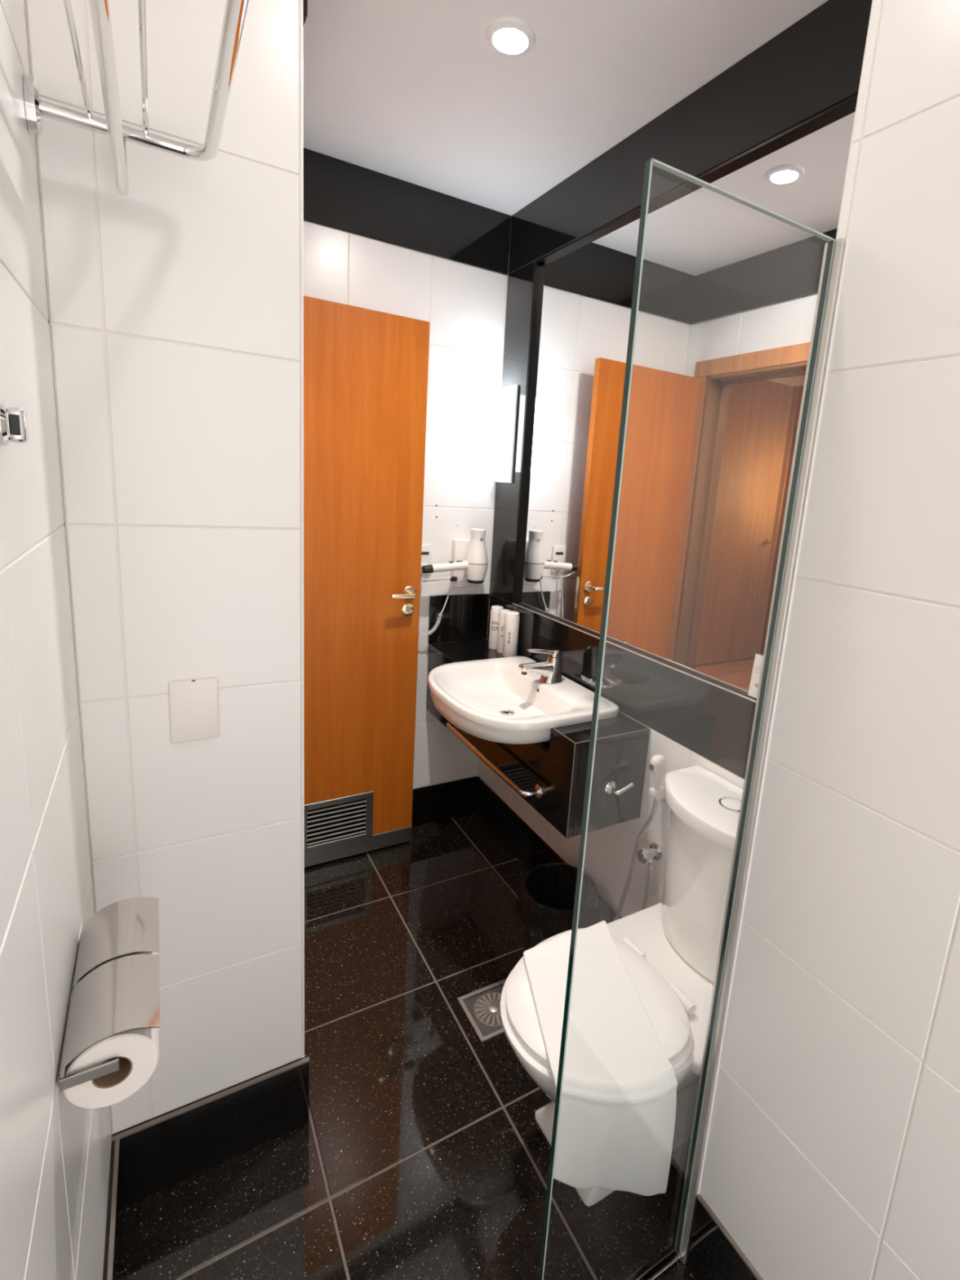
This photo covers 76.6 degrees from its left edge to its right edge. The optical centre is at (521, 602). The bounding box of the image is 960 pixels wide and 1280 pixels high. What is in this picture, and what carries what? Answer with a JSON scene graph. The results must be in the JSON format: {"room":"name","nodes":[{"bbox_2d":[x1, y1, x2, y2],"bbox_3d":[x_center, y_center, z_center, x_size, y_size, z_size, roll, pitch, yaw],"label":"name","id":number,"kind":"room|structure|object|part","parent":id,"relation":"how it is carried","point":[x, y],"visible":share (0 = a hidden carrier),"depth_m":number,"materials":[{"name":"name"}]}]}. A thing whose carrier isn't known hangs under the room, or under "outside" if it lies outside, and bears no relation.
{"room":"bathroom","nodes":[
{"label":"bathroom","id":0,"kind":"room"},
{"bbox_2d":[0,0,111,1279],"bbox_3d":[-0.267,0.214,0.099,0.120,2.481,2.251,-3,13,-31],"label":"wall","id":1,"kind":"structure","parent":0,"point":[55,1152],"depth_m":0.69,"materials":[{"name":"white tile"}]},
{"bbox_2d":[0,402,28,446],"bbox_3d":[-0.488,-0.170,0.581,0.022,0.040,0.040,-3,13,-31],"label":"robe hook","id":2,"kind":"object","parent":1,"relation":"attached to","point":[13,420],"visible":1,"depth_m":0.57,"materials":[{"name":"silver metal"}]},
{"bbox_2d":[56,897,159,1091],"bbox_3d":[-0.551,0.508,0.823,0.104,0.052,0.262,-3,13,-31],"label":"paper holder","id":3,"kind":"object","parent":1,"relation":"attached to","point":[122,994],"visible":1,"depth_m":0.79,"materials":[{"name":"silver metal"}]},
{"bbox_3d":[-0.534,0.539,0.757,0.058,0.015,0.122,-3,13,-31],"label":"arm","id":4,"kind":"part","parent":3,"relation":"part of","materials":[{"name":"silver metal"}]},
{"bbox_2d":[62,1027,159,1108],"bbox_3d":[-0.520,0.552,0.776,0.096,0.096,0.116,-3,13,-31],"label":"toilet roll","id":5,"kind":"object","parent":3,"relation":"attached to","point":[137,1051],"visible":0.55,"depth_m":0.73,"materials":[{"name":"white paper"}]},
{"bbox_2d":[77,951,158,982],"bbox_3d":[-0.588,0.525,0.888,0.096,0.096,0.116,-3,13,-31],"label":"toilet roll","id":6,"kind":"object","parent":3,"relation":"attached to","point":[142,953],"visible":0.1,"depth_m":0.84,"materials":[{"name":"white paper"}]},
{"bbox_2d":[102,1137,124,1279],"bbox_3d":[-0.260,1.351,0.307,0.015,0.176,2.138,-3,13,-31],"label":"baseboard","id":7,"kind":"structure","parent":1,"relation":"attached to","point":[112,1268],"depth_m":1.10,"materials":[{"name":"black stone"}]},
{"bbox_2d":[22,0,248,195],"bbox_3d":[-0.399,-0.577,0.598,0.225,0.120,0.678,-3,13,-31],"label":"towel rack","id":8,"kind":"object","parent":1,"relation":"attached to","point":[235,11],"visible":1,"depth_m":0.73,"materials":[{"name":"silver metal"}]},
{"bbox_3d":[-0.435,-0.607,0.569,0.007,0.007,0.638,-3,13,-31],"label":"rod","id":9,"kind":"part","parent":8,"relation":"part of","materials":[{"name":"silver metal"}]},
{"bbox_3d":[-0.409,-0.557,0.597,0.015,0.080,0.653,-3,13,-31],"label":"rail","id":10,"kind":"part","parent":8,"relation":"part of","materials":[{"name":"silver metal"}]},
{"bbox_3d":[-0.378,-0.609,0.603,0.007,0.007,0.638,-3,13,-31],"label":"rod","id":11,"kind":"part","parent":8,"relation":"part of","materials":[{"name":"silver metal"}]},
{"bbox_2d":[24,0,304,1134],"bbox_3d":[-1.576,0.035,0.547,2.629,2.481,0.100,-3,13,-31],"label":"wall","id":12,"kind":"structure","parent":0,"point":[175,302],"depth_m":1.04,"materials":[{"name":"white tile"}]},
{"bbox_2d":[168,677,219,743],"bbox_3d":[-0.599,0.197,1.112,0.080,0.118,0.008,-3,13,-31],"label":"blank plate","id":13,"kind":"object","parent":12,"relation":"attached to","point":[193,704],"visible":1,"depth_m":1.11,"materials":[{"name":"white plastic"}]},
{"bbox_2d":[111,1055,309,1207],"bbox_3d":[-0.650,1.128,1.302,0.373,0.176,0.015,-3,13,-31],"label":"baseboard","id":14,"kind":"structure","parent":12,"relation":"attached to","point":[159,1153],"depth_m":1.29,"materials":[{"name":"black stone"}]},
{"bbox_3d":[-0.443,-0.104,1.198,0.005,2.306,0.100,-3,13,-31],"label":"corner trim","id":15,"kind":"part","parent":12,"relation":"part of","materials":[{"name":"white plastic"}]},
{"bbox_2d":[304,1044,307,1056],"bbox_3d":[-0.524,1.110,1.441,0.012,0.175,0.097,-3,13,-31],"label":"baseboard","id":16,"kind":"structure","parent":12,"relation":"attached to","point":[305,1051],"depth_m":1.39,"materials":[{"name":"black stone"}]},
{"bbox_2d":[303,147,511,789],"bbox_3d":[-0.577,-0.246,2.329,1.200,2.481,0.112,-3,13,-31],"label":"wall","id":17,"kind":"structure","parent":0,"point":[373,240],"depth_m":2.29,"materials":[{"name":"white tile"}]},
{"bbox_2d":[302,0,307,26],"bbox_3d":[-0.776,-0.131,1.677,0.144,2.481,1.051,-3,13,-31],"label":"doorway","id":18,"kind":"structure","parent":17,"relation":"in","point":[304,2],"depth_m":1.07,"materials":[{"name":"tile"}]},
{"bbox_2d":[303,295,430,867],"bbox_3d":[-0.637,0.014,2.152,0.598,2.008,0.098,-3,13,-31],"label":"door","id":19,"kind":"structure","parent":17,"relation":"in","point":[366,370],"depth_m":2.17,"materials":[{"name":"orange wood"}]},
{"bbox_3d":[-0.704,0.837,2.319,0.278,0.197,0.008,-3,13,-31],"label":"vent frame","id":20,"kind":"part","parent":19,"relation":"part of","materials":[{"name":"silver metal"}]},
{"bbox_3d":[-0.715,0.959,2.365,0.589,0.066,0.040,-3,13,-31],"label":"kick plate","id":21,"kind":"part","parent":19,"relation":"part of","materials":[{"name":"silver metal"}]},
{"bbox_3d":[-0.440,-0.030,2.235,0.095,0.019,0.055,-3,13,-31],"label":"handle","id":22,"kind":"part","parent":19,"relation":"part of","materials":[{"name":"silver metal"}]},
{"bbox_3d":[-0.455,-1.351,2.084,0.950,0.206,0.010,-3,13,-31],"label":"granite panel","id":23,"kind":"part","parent":17,"relation":"part of","materials":[{"name":"black stone"}]},
{"bbox_2d":[420,544,432,574],"bbox_3d":[-0.383,-0.168,2.395,0.070,0.120,0.029,-3,13,-31],"label":"power socket","id":24,"kind":"object","parent":17,"relation":"attached to","point":[426,550],"visible":0.49,"depth_m":2.40,"materials":[{"name":"white plastic"}]},
{"bbox_2d":[421,551,429,555],"bbox_3d":[-0.383,-0.196,2.395,0.040,0.012,0.001,-3,13,-31],"label":"print","id":25,"kind":"object","parent":24,"relation":"attached to","point":[422,553],"depth_m":2.40,"materials":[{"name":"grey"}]},
{"bbox_2d":[411,776,476,827],"bbox_3d":[-0.613,0.891,2.523,0.943,0.175,0.010,-3,13,-31],"label":"baseboard","id":26,"kind":"structure","parent":17,"relation":"attached to","point":[443,801],"depth_m":2.68,"materials":[{"name":"black stone"}]},
{"bbox_2d":[418,538,478,635],"bbox_3d":[-0.305,-0.062,2.444,0.306,0.386,0.074,-6,15,-41],"label":"holder","id":27,"kind":"object","parent":17,"relation":"attached to","point":[460,546],"visible":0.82,"depth_m":2.45,"materials":[{"name":"white plastic"}]},
{"bbox_3d":[-0.352,-0.114,2.386,0.050,0.058,0.169,13,14,38],"label":"handle","id":28,"kind":"part","parent":27,"relation":"part of","materials":[{"name":"white plastic"}]},
{"bbox_3d":[-0.303,-0.021,2.450,0.050,0.134,0.006,-3,13,-32],"label":"cord","id":29,"kind":"part","parent":27,"relation":"part of","materials":[{"name":"white plastic"}]},
{"bbox_2d":[421,528,488,583],"bbox_3d":[-0.256,-0.183,2.371,0.275,0.214,0.092,-3,13,-31],"label":"hair dryer","id":30,"kind":"object","parent":27,"relation":"attached to","point":[475,564],"visible":1,"depth_m":2.38,"materials":[{"name":"white plastic"}]},
{"bbox_3d":[-0.275,-0.143,2.369,0.163,0.049,0.040,-3,13,-31],"label":"handle","id":31,"kind":"part","parent":30,"relation":"part of","materials":[{"name":"white plastic"}]},
{"bbox_2d":[466,579,484,583],"bbox_3d":[-0.184,-0.089,2.437,0.069,0.013,0.069,-3,13,-31],"label":"grille","id":32,"kind":"object","parent":30,"relation":"attached to","point":[473,581],"depth_m":2.41,"materials":[{"name":"black plastic"}]},
{"bbox_3d":[-0.260,0.063,2.537,0.268,0.200,0.014,-3,13,-31],"label":"granite panel","id":33,"kind":"part","parent":17,"relation":"part of","materials":[{"name":"black stone"}]},
{"bbox_2d":[120,812,696,1279],"bbox_3d":[-0.036,1.331,1.100,1.750,0.060,3.450,-3,13,-31],"label":"floor","id":34,"kind":"structure","parent":0,"point":[422,1153],"depth_m":1.38,"materials":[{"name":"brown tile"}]},
{"bbox_2d":[457,978,506,1042],"bbox_3d":[-0.079,1.166,1.744,0.158,0.008,0.158,-3,13,-31],"label":"floor drain","id":35,"kind":"object","parent":34,"relation":"on","point":[484,1007],"visible":0.78,"depth_m":1.74,"materials":[{"name":"silver metal"}]},
{"bbox_3d":[-0.079,1.169,1.745,0.130,0.002,0.130,-3,13,-31],"label":"drain plate","id":36,"kind":"part","parent":35,"relation":"part of","materials":[{"name":"silver metal"}]},
{"bbox_2d":[515,862,599,951],"bbox_3d":[0.112,1.014,1.932,0.266,0.260,0.259,-3,13,-31],"label":"waste bin","id":37,"kind":"object","parent":34,"relation":"on","point":[545,901],"visible":0.73,"depth_m":1.92,"materials":[{"name":"black plastic"}]},
{"bbox_2d":[500,764,742,1206],"bbox_3d":[0.256,0.863,1.352,0.644,0.800,0.396,-3,13,-31],"label":"toilet","id":38,"kind":"object","parent":34,"relation":"on","point":[668,949],"visible":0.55,"depth_m":1.36,"materials":[{"name":"white ceramic"}]},
{"bbox_3d":[0.142,0.855,1.281,0.375,0.019,0.382,-3,13,-31],"label":"seat","id":39,"kind":"part","parent":38,"relation":"part of","materials":[{"name":"white plastic"}]},
{"bbox_3d":[0.144,0.834,1.278,0.358,0.022,0.366,-3,13,-31],"label":"lid","id":40,"kind":"part","parent":38,"relation":"part of","materials":[{"name":"white plastic"}]},
{"bbox_2d":[523,920,677,1195],"bbox_3d":[0.129,0.965,1.283,0.250,0.325,0.409,1,12,-16],"label":"hand towel","id":41,"kind":"object","parent":38,"relation":"on","point":[617,1116],"visible":0.95,"depth_m":1.13,"materials":[{"name":"white fabric"}]},
{"bbox_3d":[0.468,0.679,1.436,0.177,0.348,0.360,-3,13,-31],"label":"tank","id":42,"kind":"part","parent":38,"relation":"part of","materials":[{"name":"white ceramic"}]},
{"bbox_3d":[0.473,0.487,1.394,0.195,0.044,0.394,-3,13,-31],"label":"tank lid","id":43,"kind":"part","parent":38,"relation":"part of","materials":[{"name":"white ceramic"}]},
{"bbox_2d":[537,157,848,1279],"bbox_3d":[0.233,0.404,0.942,0.354,1.851,0.030,-3,13,-31],"label":"glass screen","id":44,"kind":"object","parent":34,"relation":"on","point":[835,252],"visible":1,"depth_m":0.93,"materials":[{"name":"teal"}]},
{"bbox_2d":[302,0,828,217],"bbox_3d":[0.137,-1.166,0.609,1.750,0.080,3.450,-3,13,-31],"label":"ceiling","id":45,"kind":"structure","parent":0,"point":[414,91],"depth_m":1.52,"materials":[{"name":"white paint"}]},
{"bbox_2d":[484,17,536,56],"bbox_3d":[-0.024,-1.282,1.378,0.116,0.010,0.116,-3,13,-31],"label":"recessed light","id":46,"kind":"object","parent":45,"relation":"in","point":[507,36],"visible":1,"depth_m":1.37,"materials":[{"name":"white paint"}]},
{"bbox_2d":[493,28,527,51],"bbox_3d":[-0.024,-1.283,1.378,0.078,0.006,0.078,-3,13,-31],"label":"diffuser","id":47,"kind":"object","parent":46,"relation":"attached to","point":[504,39],"depth_m":1.38,"materials":[{"name":"white plastic"}]},
{"bbox_2d":[478,0,872,917],"bbox_3d":[0.345,-0.095,1.885,0.120,2.481,1.851,-3,13,-31],"label":"wall","id":48,"kind":"structure","parent":0,"point":[814,65],"depth_m":1.73,"materials":[{"name":"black tile"}]},
{"bbox_2d":[485,384,518,483],"bbox_3d":[-0.083,-0.661,2.379,0.062,0.368,0.132,-3,13,-31],"label":"wall sconce","id":49,"kind":"object","parent":48,"relation":"attached to","point":[504,411],"visible":1,"depth_m":2.34,"materials":[{"name":"white"}]},
{"bbox_3d":[-0.088,-0.667,2.375,0.050,0.290,0.120,-3,13,-31],"label":"lamp shade","id":50,"kind":"part","parent":49,"relation":"part of","materials":[{"name":"white glass"}]},
{"bbox_3d":[-0.032,-0.635,2.387,0.028,1.256,0.196,-3,13,-31],"label":"granite panel","id":51,"kind":"part","parent":48,"relation":"part of","materials":[{"name":"black stone"}]},
{"bbox_2d":[426,639,650,839],"bbox_3d":[-0.012,0.404,2.143,0.268,0.283,1.031,-3,13,-31],"label":"vanity","id":52,"kind":"object","parent":48,"relation":"attached to","point":[560,766],"depth_m":1.74,"materials":[{"name":"black stone"}]},
{"bbox_2d":[446,721,543,799],"bbox_3d":[-0.113,0.499,2.000,0.060,0.042,0.602,-3,13,-31],"label":"towel bar","id":53,"kind":"object","parent":52,"relation":"attached to","point":[538,791],"visible":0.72,"depth_m":1.88,"materials":[{"name":"silver metal"}]},
{"bbox_2d":[488,605,503,649],"bbox_3d":[-0.102,0.100,2.473,0.054,0.174,0.054,-3,13,-31],"label":"toiletry bottle","id":54,"kind":"object","parent":52,"relation":"on","point":[495,611],"visible":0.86,"depth_m":2.45,"materials":[{"name":"white plastic"}]},
{"bbox_2d":[488,608,499,649],"bbox_3d":[-0.103,0.106,2.474,0.054,0.160,0.054,-3,13,-31],"label":"print","id":55,"kind":"object","parent":54,"relation":"on","point":[494,618],"depth_m":2.45,"materials":[{"name":"grey plastic"}]},
{"bbox_3d":[-0.118,0.419,2.082,0.020,0.262,1.030,-3,13,-31],"label":"panel","id":56,"kind":"part","parent":52,"relation":"part of","materials":[{"name":"black stone"}]},
{"bbox_2d":[497,608,510,653],"bbox_3d":[-0.069,0.113,2.425,0.048,0.172,0.048,-3,13,-31],"label":"toiletry bottle","id":57,"kind":"object","parent":52,"relation":"on","point":[502,612],"visible":0.64,"depth_m":2.41,"materials":[{"name":"white plastic"}]},
{"bbox_2d":[497,613,505,653],"bbox_3d":[-0.069,0.119,2.426,0.048,0.158,0.048,-3,13,-31],"label":"print","id":58,"kind":"object","parent":57,"relation":"on","point":[501,616],"depth_m":2.41,"materials":[{"name":"grey plastic"}]},
{"bbox_2d":[502,610,519,657],"bbox_3d":[-0.040,0.123,2.370,0.058,0.176,0.058,-3,13,-31],"label":"toiletry bottle","id":59,"kind":"object","parent":52,"relation":"on","point":[511,628],"visible":0.92,"depth_m":2.35,"materials":[{"name":"white plastic"}]},
{"bbox_2d":[427,656,619,744],"bbox_3d":[-0.042,0.318,1.970,0.471,0.103,0.590,-3,13,-31],"label":"basin","id":60,"kind":"object","parent":52,"relation":"in","point":[491,700],"visible":0.96,"depth_m":1.96,"materials":[{"name":"white ceramic"}]},
{"bbox_2d":[429,639,649,749],"bbox_3d":[-0.003,0.276,2.118,0.267,0.020,1.030,-3,13,-31],"label":"countertop","id":61,"kind":"structure","parent":52,"relation":"on","point":[467,651],"depth_m":1.76,"materials":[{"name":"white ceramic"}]},
{"bbox_2d":[518,648,563,683],"bbox_3d":[0.066,0.205,2.008,0.162,0.116,0.062,-3,13,-31],"label":"faucet","id":62,"kind":"object","parent":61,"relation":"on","point":[550,669],"visible":1,"depth_m":2.01,"materials":[{"name":"silver metal"}]},
{"bbox_3d":[0.050,0.228,2.004,0.128,0.068,0.048,-3,13,-31],"label":"spout","id":63,"kind":"part","parent":62,"relation":"part of","materials":[{"name":"silver metal"}]},
{"bbox_3d":[0.077,0.163,2.005,0.131,0.030,0.042,-3,13,-31],"label":"lever","id":64,"kind":"part","parent":62,"relation":"part of","materials":[{"name":"silver metal"}]},
{"bbox_2d":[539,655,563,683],"bbox_3d":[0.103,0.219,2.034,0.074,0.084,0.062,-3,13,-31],"label":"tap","id":65,"kind":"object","parent":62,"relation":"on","point":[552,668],"depth_m":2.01,"materials":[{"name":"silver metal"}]},
{"bbox_3d":[-0.017,0.529,2.182,0.247,0.014,1.010,-3,13,-31],"label":"panel","id":66,"kind":"part","parent":52,"relation":"part of","materials":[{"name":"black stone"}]},
{"bbox_3d":[0.252,0.515,1.727,0.247,0.262,0.020,-3,13,-31],"label":"panel","id":67,"kind":"part","parent":52,"relation":"part of","materials":[{"name":"black stone"}]},
{"bbox_2d":[604,780,633,795],"bbox_3d":[0.275,0.522,1.702,0.070,0.043,0.046,-3,13,-31],"label":"robe hook","id":68,"kind":"object","parent":52,"relation":"attached to","point":[610,787],"visible":1,"depth_m":1.70,"materials":[{"name":"silver metal"}]},
{"bbox_2d":[475,776,621,924],"bbox_3d":[0.213,1.036,2.075,0.008,0.175,1.651,-3,13,-31],"label":"baseboard","id":69,"kind":"structure","parent":48,"relation":"attached to","point":[531,851],"depth_m":2.46,"materials":[{"name":"black stone"}]},
{"bbox_2d":[581,674,621,688],"bbox_3d":[0.244,0.237,1.855,0.100,0.020,0.124,-3,13,-31],"label":"soap dish","id":70,"kind":"object","parent":48,"relation":"attached to","point":[590,678],"visible":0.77,"depth_m":1.82,"materials":[{"name":"clear glass"}]},
{"bbox_3d":[0.286,0.223,1.919,0.028,0.200,1.639,-3,13,-31],"label":"granite panel","id":71,"kind":"part","parent":48,"relation":"part of","materials":[{"name":"black stone"}]},
{"bbox_2d":[613,754,665,920],"bbox_3d":[0.343,0.740,1.741,0.115,0.661,0.068,4,11,0],"label":"bidet sprayer","id":72,"kind":"object","parent":48,"relation":"attached to","point":[657,764],"visible":0.66,"depth_m":1.72,"materials":[{"name":"white plastic"}]},
{"bbox_2d":[636,842,662,864],"bbox_3d":[0.365,0.719,1.736,0.062,0.048,0.048,-3,13,-31],"label":"angle valve","id":73,"kind":"object","parent":48,"relation":"attached to","point":[645,855],"visible":1,"depth_m":1.73,"materials":[{"name":"silver metal"}]},
{"bbox_3d":[0.348,0.720,1.726,0.022,0.044,0.044,-3,13,-31],"label":"knob","id":74,"kind":"part","parent":73,"relation":"part of","materials":[{"name":"silver metal"}]},
{"bbox_2d":[648,857,653,862],"bbox_3d":[0.370,0.730,1.739,0.018,0.027,0.023,-3,13,-31],"label":"outlet","id":75,"kind":"object","parent":73,"relation":"attached to","point":[651,859],"depth_m":1.73,"materials":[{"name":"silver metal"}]},
{"bbox_2d":[512,93,857,702],"bbox_3d":[0.382,-0.468,1.698,0.027,1.256,1.442,-3,13,-31],"label":"wall mirror","id":76,"kind":"object","parent":48,"relation":"attached to","point":[729,289],"visible":0.71,"depth_m":1.62,"materials":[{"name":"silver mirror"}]},
{"bbox_3d":[0.331,0.146,1.810,0.003,0.004,1.436,-3,13,-31],"label":"rail","id":77,"kind":"part","parent":76,"relation":"part of","materials":[{"name":"silver metal"}]},
{"bbox_2d":[747,653,763,697],"bbox_3d":[0.583,0.183,1.414,0.007,0.103,0.108,-3,13,-31],"label":"card","id":78,"kind":"object","parent":76,"relation":"on","point":[755,678],"visible":0.16,"depth_m":1.45,"materials":[{"name":"white plastic"}]},
{"bbox_3d":[0.384,-1.206,1.639,0.028,0.206,1.643,-3,13,-31],"label":"granite panel","id":79,"kind":"part","parent":48,"relation":"part of","materials":[{"name":"black stone"}]},
{"bbox_2d":[699,0,959,1279],"bbox_3d":[1.000,0.233,0.451,0.480,2.481,1.550,-3,13,-31],"label":"wall pier","id":80,"kind":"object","parent":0,"point":[833,1153],"visible":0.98,"depth_m":0.84,"materials":[{"name":"white tile"}]},
{"bbox_2d":[685,1193,763,1279],"bbox_3d":[0.714,1.371,0.550,0.008,0.176,1.550,-3,13,-31],"label":"baseboard","id":81,"kind":"object","parent":80,"relation":"attached to","point":[713,1253],"visible":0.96,"depth_m":1.13,"materials":[{"name":"black stone"}]}
]}

